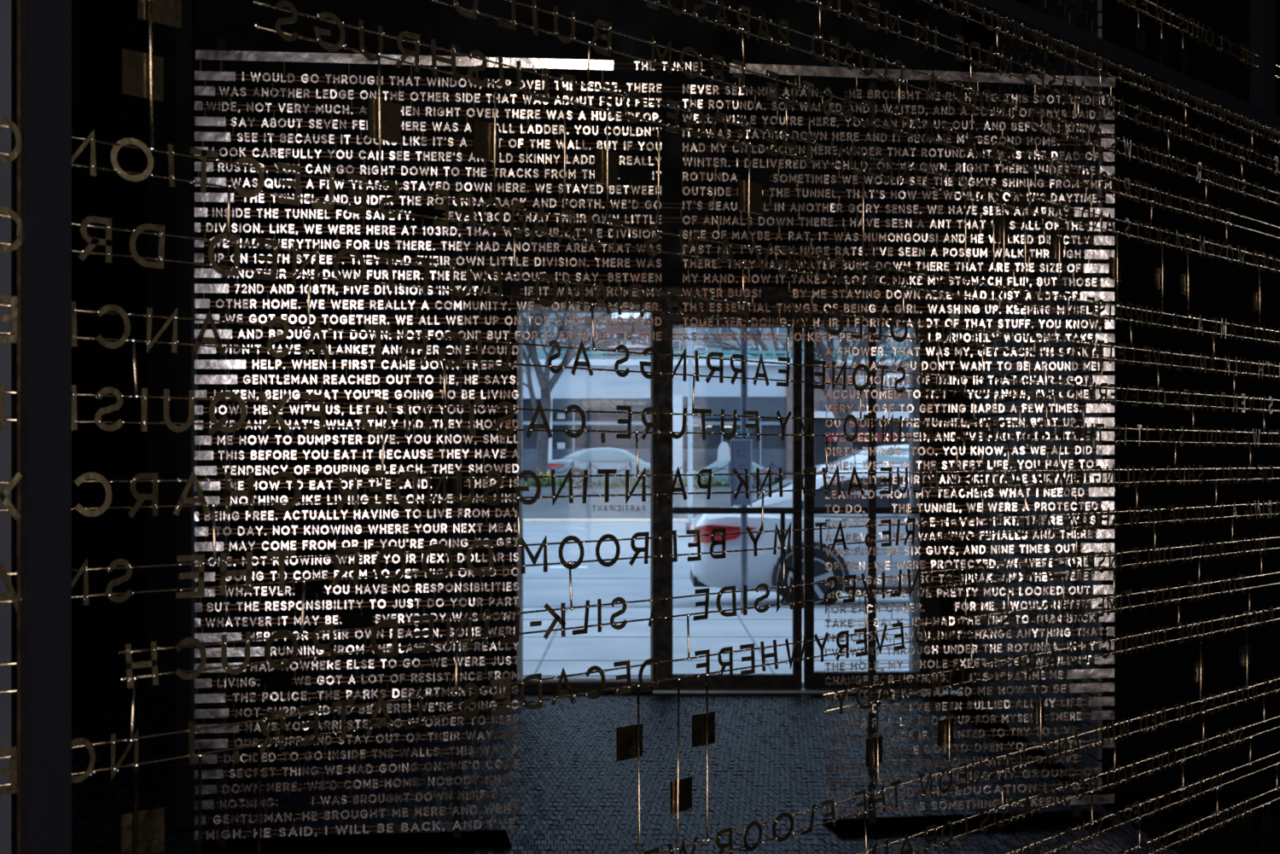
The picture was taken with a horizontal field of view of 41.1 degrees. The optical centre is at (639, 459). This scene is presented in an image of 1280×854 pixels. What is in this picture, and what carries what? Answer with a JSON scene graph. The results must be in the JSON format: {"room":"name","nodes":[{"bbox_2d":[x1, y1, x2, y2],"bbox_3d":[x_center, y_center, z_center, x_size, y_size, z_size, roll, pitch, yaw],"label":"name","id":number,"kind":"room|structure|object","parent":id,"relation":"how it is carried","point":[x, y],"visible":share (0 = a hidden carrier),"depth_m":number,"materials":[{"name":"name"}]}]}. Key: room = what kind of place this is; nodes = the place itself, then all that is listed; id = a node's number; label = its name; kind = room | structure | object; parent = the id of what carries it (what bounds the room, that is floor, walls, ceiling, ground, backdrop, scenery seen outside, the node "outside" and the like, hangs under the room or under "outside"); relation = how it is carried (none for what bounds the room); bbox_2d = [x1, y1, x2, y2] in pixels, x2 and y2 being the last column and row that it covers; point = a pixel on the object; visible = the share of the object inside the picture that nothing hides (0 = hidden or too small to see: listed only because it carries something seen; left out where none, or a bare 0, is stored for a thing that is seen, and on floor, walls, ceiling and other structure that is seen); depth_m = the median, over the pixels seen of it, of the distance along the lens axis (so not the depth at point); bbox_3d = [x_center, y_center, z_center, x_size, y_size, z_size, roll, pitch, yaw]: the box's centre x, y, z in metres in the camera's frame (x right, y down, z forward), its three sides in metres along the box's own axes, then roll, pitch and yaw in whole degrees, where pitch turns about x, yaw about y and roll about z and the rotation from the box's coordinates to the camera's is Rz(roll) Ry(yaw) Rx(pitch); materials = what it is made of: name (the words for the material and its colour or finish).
{"room":"museum","nodes":[
{"label":"museum","id":0,"kind":"room"},
{"bbox_2d":[71,0,148,726],"bbox_3d":[-3.500,-1.500,4.300,0.200,6.200,15.000,0,0,0],"label":"wall","id":1,"kind":"structure","parent":0,"point":[101,629],"depth_m":10.87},
{"bbox_2d":[148,0,960,690],"bbox_3d":[-0.400,-1.500,11.925,6.400,6.200,0.250,0,0,0],"label":"wall","id":2,"kind":"structure","parent":0,"point":[235,20],"depth_m":11.80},
{"bbox_2d":[512,304,674,692],"bbox_3d":[-0.322,0.269,11.810,1.109,2.662,0.220,0,0,0],"label":"window","id":3,"kind":"structure","parent":2,"relation":"in","point":[577,683],"depth_m":11.75,"materials":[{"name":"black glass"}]},
{"bbox_2d":[652,293,672,690],"bbox_3d":[0.156,0.234,11.830,0.136,2.732,0.300,0,0,0],"label":"window frame","id":4,"kind":"structure","parent":2,"relation":"attached to","point":[662,387],"depth_m":11.68,"materials":[{"name":"brown metal"}]},
{"bbox_2d":[511,286,951,305],"bbox_3d":[0.625,-1.121,11.750,3.021,0.118,0.100,0,0,0],"label":"window frame","id":5,"kind":"structure","parent":2,"relation":"attached to","point":[769,295],"depth_m":11.70,"materials":[{"name":"brown metal"}]},
{"bbox_2d":[672,309,802,688],"bbox_3d":[0.661,0.277,11.744,0.909,2.606,0.152,0,0,0],"label":"window frame","id":6,"kind":"structure","parent":2,"relation":"in","point":[794,680],"depth_m":11.74,"materials":[{"name":"brown metal"}]},
{"bbox_2d":[803,310,940,688],"bbox_3d":[1.599,0.280,11.744,0.932,2.600,0.152,0,0,0],"label":"window frame","id":7,"kind":"structure","parent":2,"relation":"in","point":[812,679],"depth_m":11.74,"materials":[{"name":"brown metal"}]},
{"bbox_2d":[71,690,1279,853],"bbox_3d":[2.000,1.723,4.342,16.000,0.254,15.084,0,0,0],"label":"floor","id":8,"kind":"structure","parent":0,"point":[767,759],"depth_m":8.51,"materials":[{"name":"black"}]},
{"bbox_2d":[0,0,11,853],"bbox_3d":[-1.612,-0.400,3.625,0.575,4.000,0.050,0,0,0],"label":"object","id":9,"kind":"object","parent":8,"relation":"on","point":[5,5],"depth_m":3.60,"materials":[{"name":"black"}]},
{"bbox_2d":[175,0,197,827],"bbox_3d":[-1.980,-0.400,7.450,0.067,4.000,0.100,0,0,0],"label":"trim","id":10,"kind":"structure","parent":8,"relation":"on","point":[186,37],"depth_m":7.40,"materials":[{"name":"grey metal"}]},
{"bbox_2d":[11,0,1279,853],"bbox_3d":[0.728,-0.103,3.551,0.042,3.404,4.405,0,0,40],"label":"screen frame","id":11,"kind":"object","parent":8,"relation":"on","point":[41,30],"visible":1,"depth_m":1.87,"materials":[{"name":"grey metal"}]},
{"bbox_2d":[0,116,23,796],"bbox_3d":[-0.700,-0.005,1.827,0.010,0.736,0.087,0,0,40],"label":"text","id":12,"kind":"object","parent":11,"relation":"attached to","point":[8,247],"visible":1,"depth_m":1.85,"materials":[{"name":"gold metal"}]},
{"bbox_2d":[71,0,1279,853],"bbox_3d":[0.729,0.272,3.538,0.014,2.426,4.294,0,0,40],"label":"screen","id":13,"kind":"object","parent":11,"relation":"on","point":[142,832],"visible":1,"depth_m":2.78,"materials":[{"name":"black metal"}]},
{"bbox_2d":[1115,0,1279,78],"bbox_3d":[1.433,-1.046,4.382,0.011,0.159,2.066,0,0,40],"label":"screen","id":14,"kind":"object","parent":11,"relation":"attached to","point":[1140,33],"visible":1,"depth_m":4.29,"materials":[{"name":"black metal"}]},
{"bbox_2d":[194,36,1117,853],"bbox_3d":[0.136,-0.065,7.250,3.936,3.330,0.300,0,0,-9],"label":"screen","id":15,"kind":"object","parent":8,"relation":"on","point":[458,840],"visible":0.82,"depth_m":7.16,"materials":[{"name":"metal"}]},
{"bbox_2d":[652,687,939,692],"bbox_3d":[1.077,1.591,11.780,1.976,0.018,0.240,0,0,0],"label":"threshold","id":16,"kind":"object","parent":8,"relation":"on","point":[803,689],"visible":0.36,"depth_m":11.66,"materials":[{"name":"black metal"}]},
{"bbox_2d":[908,327,912,671],"bbox_3d":[2.076,-0.200,12.275,0.211,3.600,0.450,0,0,0],"label":"wall reveal","id":17,"kind":"structure","parent":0,"point":[910,328],"depth_m":12.41,"materials":[{"name":"black paint"}]},
{"bbox_2d":[958,0,1160,791],"bbox_3d":[2.349,-1.500,10.000,0.302,6.200,3.600,0,0,0],"label":"wall","id":18,"kind":"structure","parent":0,"point":[1137,679],"depth_m":8.81,"materials":[{"name":"black"}]},
{"bbox_2d":[948,308,959,325],"bbox_3d":[2.149,-0.977,11.723,0.067,0.113,0.155,0,0,0],"label":"wall light","id":19,"kind":"object","parent":18,"relation":"attached to","point":[952,316],"visible":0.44,"depth_m":11.65,"materials":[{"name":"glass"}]},
{"bbox_2d":[1160,0,1279,791],"bbox_3d":[6.250,-1.500,8.300,7.500,6.200,0.200,0,0,0],"label":"wall","id":20,"kind":"structure","parent":0,"point":[1224,289],"depth_m":8.20,"materials":[{"name":"black"}]},
{"label":"outside","id":21,"kind":"structure","parent":0,"visible":0},
{"bbox_3d":[10.000,1.360,85.000,140.000,0.280,50.000,0,0,0],"label":"ground","id":22,"kind":"structure","parent":21,"visible":0},
{"bbox_2d":[523,313,605,359],"bbox_3d":[-4.896,-3.617,87.850,6.278,9.674,8.300,0,0,0],"label":"house","id":23,"kind":"structure","parent":22,"relation":"on","point":[552,315],"depth_m":84.00,"materials":[{"name":"paint"}]},
{"bbox_2d":[547,447,674,488],"bbox_3d":[-0.938,0.286,54.183,4.016,1.307,1.631,0,0,0],"label":"sedan","id":24,"kind":"object","parent":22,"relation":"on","point":[608,457],"visible":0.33,"depth_m":53.45,"materials":[{"name":"blue paint"}]},
{"bbox_2d":[547,463,564,469],"bbox_3d":[-2.668,0.224,53.475,0.598,0.168,0.170,0,0,18],"label":"tail lamp","id":25,"kind":"object","parent":24,"relation":"attached to","point":[554,466],"depth_m":53.44,"materials":[{"name":"red plastic"}]},
{"bbox_2d":[603,318,650,359],"bbox_3d":[-0.379,-2.678,83.850,2.670,7.795,8.300,0,0,0],"label":"brick house","id":26,"kind":"structure","parent":22,"relation":"on","point":[617,329],"depth_m":80.00,"materials":[{"name":"brick"}]},
{"bbox_2d":[529,486,768,488],"bbox_3d":[10.000,1.070,55.150,80.000,0.260,9.700,0,0,0],"label":"planting bed","id":27,"kind":"object","parent":22,"relation":"on","point":[530,487],"depth_m":56.12,"materials":[{"name":"soil"}]},
{"bbox_2d":[523,477,575,487],"bbox_3d":[-2.918,0.656,50.647,2.004,0.366,0.618,0,0,0],"label":"plants","id":28,"kind":"object","parent":27,"relation":"on","point":[544,482],"visible":0.7,"depth_m":50.55,"materials":[{"name":"green plant"}]},
{"bbox_2d":[529,468,558,479],"bbox_3d":[-2.861,0.438,50.651,0.909,0.348,0.576,0,0,0],"label":"flowers","id":29,"kind":"object","parent":28,"relation":"on","point":[548,472],"visible":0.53,"depth_m":50.54,"materials":[{"name":"green plant"}]},
{"bbox_2d":[523,313,650,487],"bbox_3d":[-1.712,-3.448,50.734,7.524,8.588,3.121,0,0,-10],"label":"bare tree","id":30,"kind":"object","parent":27,"relation":"on","point":[546,385],"visible":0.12,"depth_m":50.68,"materials":[{"name":"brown plant"}]},
{"bbox_2d":[567,477,650,487],"bbox_3d":[-0.598,0.679,50.666,3.175,0.317,0.613,0,0,0],"label":"plants","id":31,"kind":"object","parent":27,"relation":"on","point":[632,482],"visible":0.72,"depth_m":50.64,"materials":[{"name":"green plant"}]},
{"bbox_2d":[523,359,792,486],"bbox_3d":[-2.197,-1.206,61.000,14.943,4.345,7.200,0,0,0],"label":"building","id":32,"kind":"structure","parent":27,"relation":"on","point":[602,391],"depth_m":58.00,"materials":[{"name":"white paint"}]},
{"bbox_2d":[524,345,908,360],"bbox_3d":[3.108,-3.697,59.315,17.464,0.509,0.230,0,0,0],"label":"roof railing","id":33,"kind":"object","parent":32,"relation":"on","point":[590,352],"visible":0.16,"depth_m":59.20,"materials":[{"name":"metal"}]},
{"bbox_2d":[523,461,815,487],"bbox_3d":[2.099,0.461,51.200,13.770,0.768,0.056,0,0,0],"label":"fence","id":34,"kind":"object","parent":27,"relation":"on","point":[590,463],"visible":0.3,"depth_m":51.18,"materials":[{"name":"black metal"}]},
{"bbox_2d":[646,476,730,485],"bbox_3d":[1.652,0.642,50.692,2.949,0.317,0.631,0,0,0],"label":"plants","id":35,"kind":"object","parent":27,"relation":"on","point":[713,482],"visible":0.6,"depth_m":50.55,"materials":[{"name":"green plant"}]},
{"bbox_2d":[716,440,730,460],"bbox_3d":[2.822,0.043,57.625,0.461,1.354,0.250,0,0,0],"label":"robe","id":36,"kind":"object","parent":27,"relation":"on","point":[724,449],"visible":0.61,"depth_m":57.50,"materials":[{"name":"white fabric"}]},
{"bbox_2d":[681,459,774,488],"bbox_3d":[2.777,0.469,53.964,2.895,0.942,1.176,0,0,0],"label":"sedan","id":37,"kind":"object","parent":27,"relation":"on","point":[717,465],"visible":0.3,"depth_m":53.44,"materials":[{"name":"grey paint"}]},
{"bbox_2d":[774,327,908,459],"bbox_3d":[6.495,-3.348,50.936,7.649,8.402,3.530,0,0,-4],"label":"bare tree","id":38,"kind":"object","parent":27,"relation":"on","point":[821,352],"visible":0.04,"depth_m":50.70,"materials":[{"name":"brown plant"}]},
{"bbox_2d":[802,360,908,472],"bbox_3d":[9.931,-1.204,61.000,9.288,4.332,6.600,0,0,0],"label":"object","id":39,"kind":"structure","parent":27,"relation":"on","point":[820,401],"depth_m":58.20,"materials":[{"name":"white paint"}]},
{"bbox_2d":[672,327,681,359],"bbox_3d":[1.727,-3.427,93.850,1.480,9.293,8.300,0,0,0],"label":"house","id":40,"kind":"structure","parent":22,"relation":"on","point":[677,344],"depth_m":89.99,"materials":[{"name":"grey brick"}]},
{"bbox_2d":[674,327,792,359],"bbox_3d":[4.694,-3.865,68.986,7.845,10.291,3.397,0,0,-3],"label":"bare tree","id":41,"kind":"object","parent":22,"relation":"on","point":[761,343],"visible":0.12,"depth_m":69.08,"materials":[{"name":"brown plant"}]},
{"bbox_2d":[681,327,908,360],"bbox_3d":[9.402,-4.091,81.850,14.763,10.622,8.300,0,0,0],"label":"stucco building","id":42,"kind":"structure","parent":22,"relation":"on","point":[770,345],"depth_m":78.00,"materials":[{"name":"white paint"}]},
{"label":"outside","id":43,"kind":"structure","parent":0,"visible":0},
{"bbox_2d":[523,494,908,605],"bbox_3d":[10.000,1.510,34.425,70.000,0.980,31.150,0,0,0],"label":"road","id":44,"kind":"structure","parent":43,"point":[591,581],"depth_m":30.31,"materials":[{"name":"grey asphalt"}]},
{"bbox_2d":[523,488,765,494],"bbox_3d":[10.000,1.040,50.150,80.000,0.320,0.300,0,0,0],"label":"curb","id":45,"kind":"object","parent":44,"relation":"on","point":[531,491],"depth_m":50.00,"materials":[{"name":"concrete"}]},
{"bbox_2d":[686,327,692,529],"bbox_3d":[1.180,-1.840,40.000,0.209,7.120,0.220,0,0,0],"label":"light pole","id":46,"kind":"object","parent":44,"relation":"on","point":[689,329],"visible":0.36,"depth_m":39.95,"materials":[{"name":"grey metal"}]},
{"bbox_2d":[523,605,908,607],"bbox_3d":[6.000,1.708,18.725,36.000,0.185,0.250,0,0,0],"label":"curb","id":47,"kind":"object","parent":44,"relation":"on","point":[524,606],"depth_m":18.73,"materials":[{"name":"concrete"}]},
{"bbox_2d":[689,468,908,605],"bbox_3d":[3.072,0.914,19.965,4.950,1.611,2.011,0,0,0],"label":"sedan","id":48,"kind":"object","parent":44,"relation":"on","point":[765,568],"visible":0.28,"depth_m":19.05,"materials":[{"name":"white paint"}]},
{"bbox_2d":[692,524,756,543],"bbox_3d":[0.937,0.838,19.082,0.735,0.207,0.188,0,0,18],"label":"tail lamp","id":49,"kind":"object","parent":48,"relation":"attached to","point":[704,529],"depth_m":19.05,"materials":[{"name":"red plastic"}]},
{"bbox_2d":[814,444,908,472],"bbox_3d":[7.919,0.530,49.337,5.838,1.900,2.371,0,0,0],"label":"sedan","id":50,"kind":"object","parent":44,"relation":"on","point":[858,458],"visible":0.02,"depth_m":48.43,"materials":[{"name":"white paint"}]},
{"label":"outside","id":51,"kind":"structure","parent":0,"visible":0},
{"bbox_2d":[479,607,963,693],"bbox_3d":[4.000,1.708,15.330,20.000,0.184,6.540,0,0,0],"label":"sidewalk","id":52,"kind":"structure","parent":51,"point":[576,654],"depth_m":15.18,"materials":[{"name":"concrete"}]},
{"bbox_2d":[730,327,751,613],"bbox_3d":[1.057,-0.490,17.842,0.222,4.220,0.188,0,0,0],"label":"signpost","id":53,"kind":"object","parent":52,"relation":"on","point":[741,448],"visible":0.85,"depth_m":17.78,"materials":[{"name":"grey metal"}]},
{"bbox_2d":[737,444,746,478],"bbox_3d":[1.062,0.027,17.778,0.098,0.356,0.006,0,0,0],"label":"sign","id":54,"kind":"object","parent":53,"relation":"attached to","point":[741,449],"depth_m":17.78,"materials":[{"name":"grey metal"}]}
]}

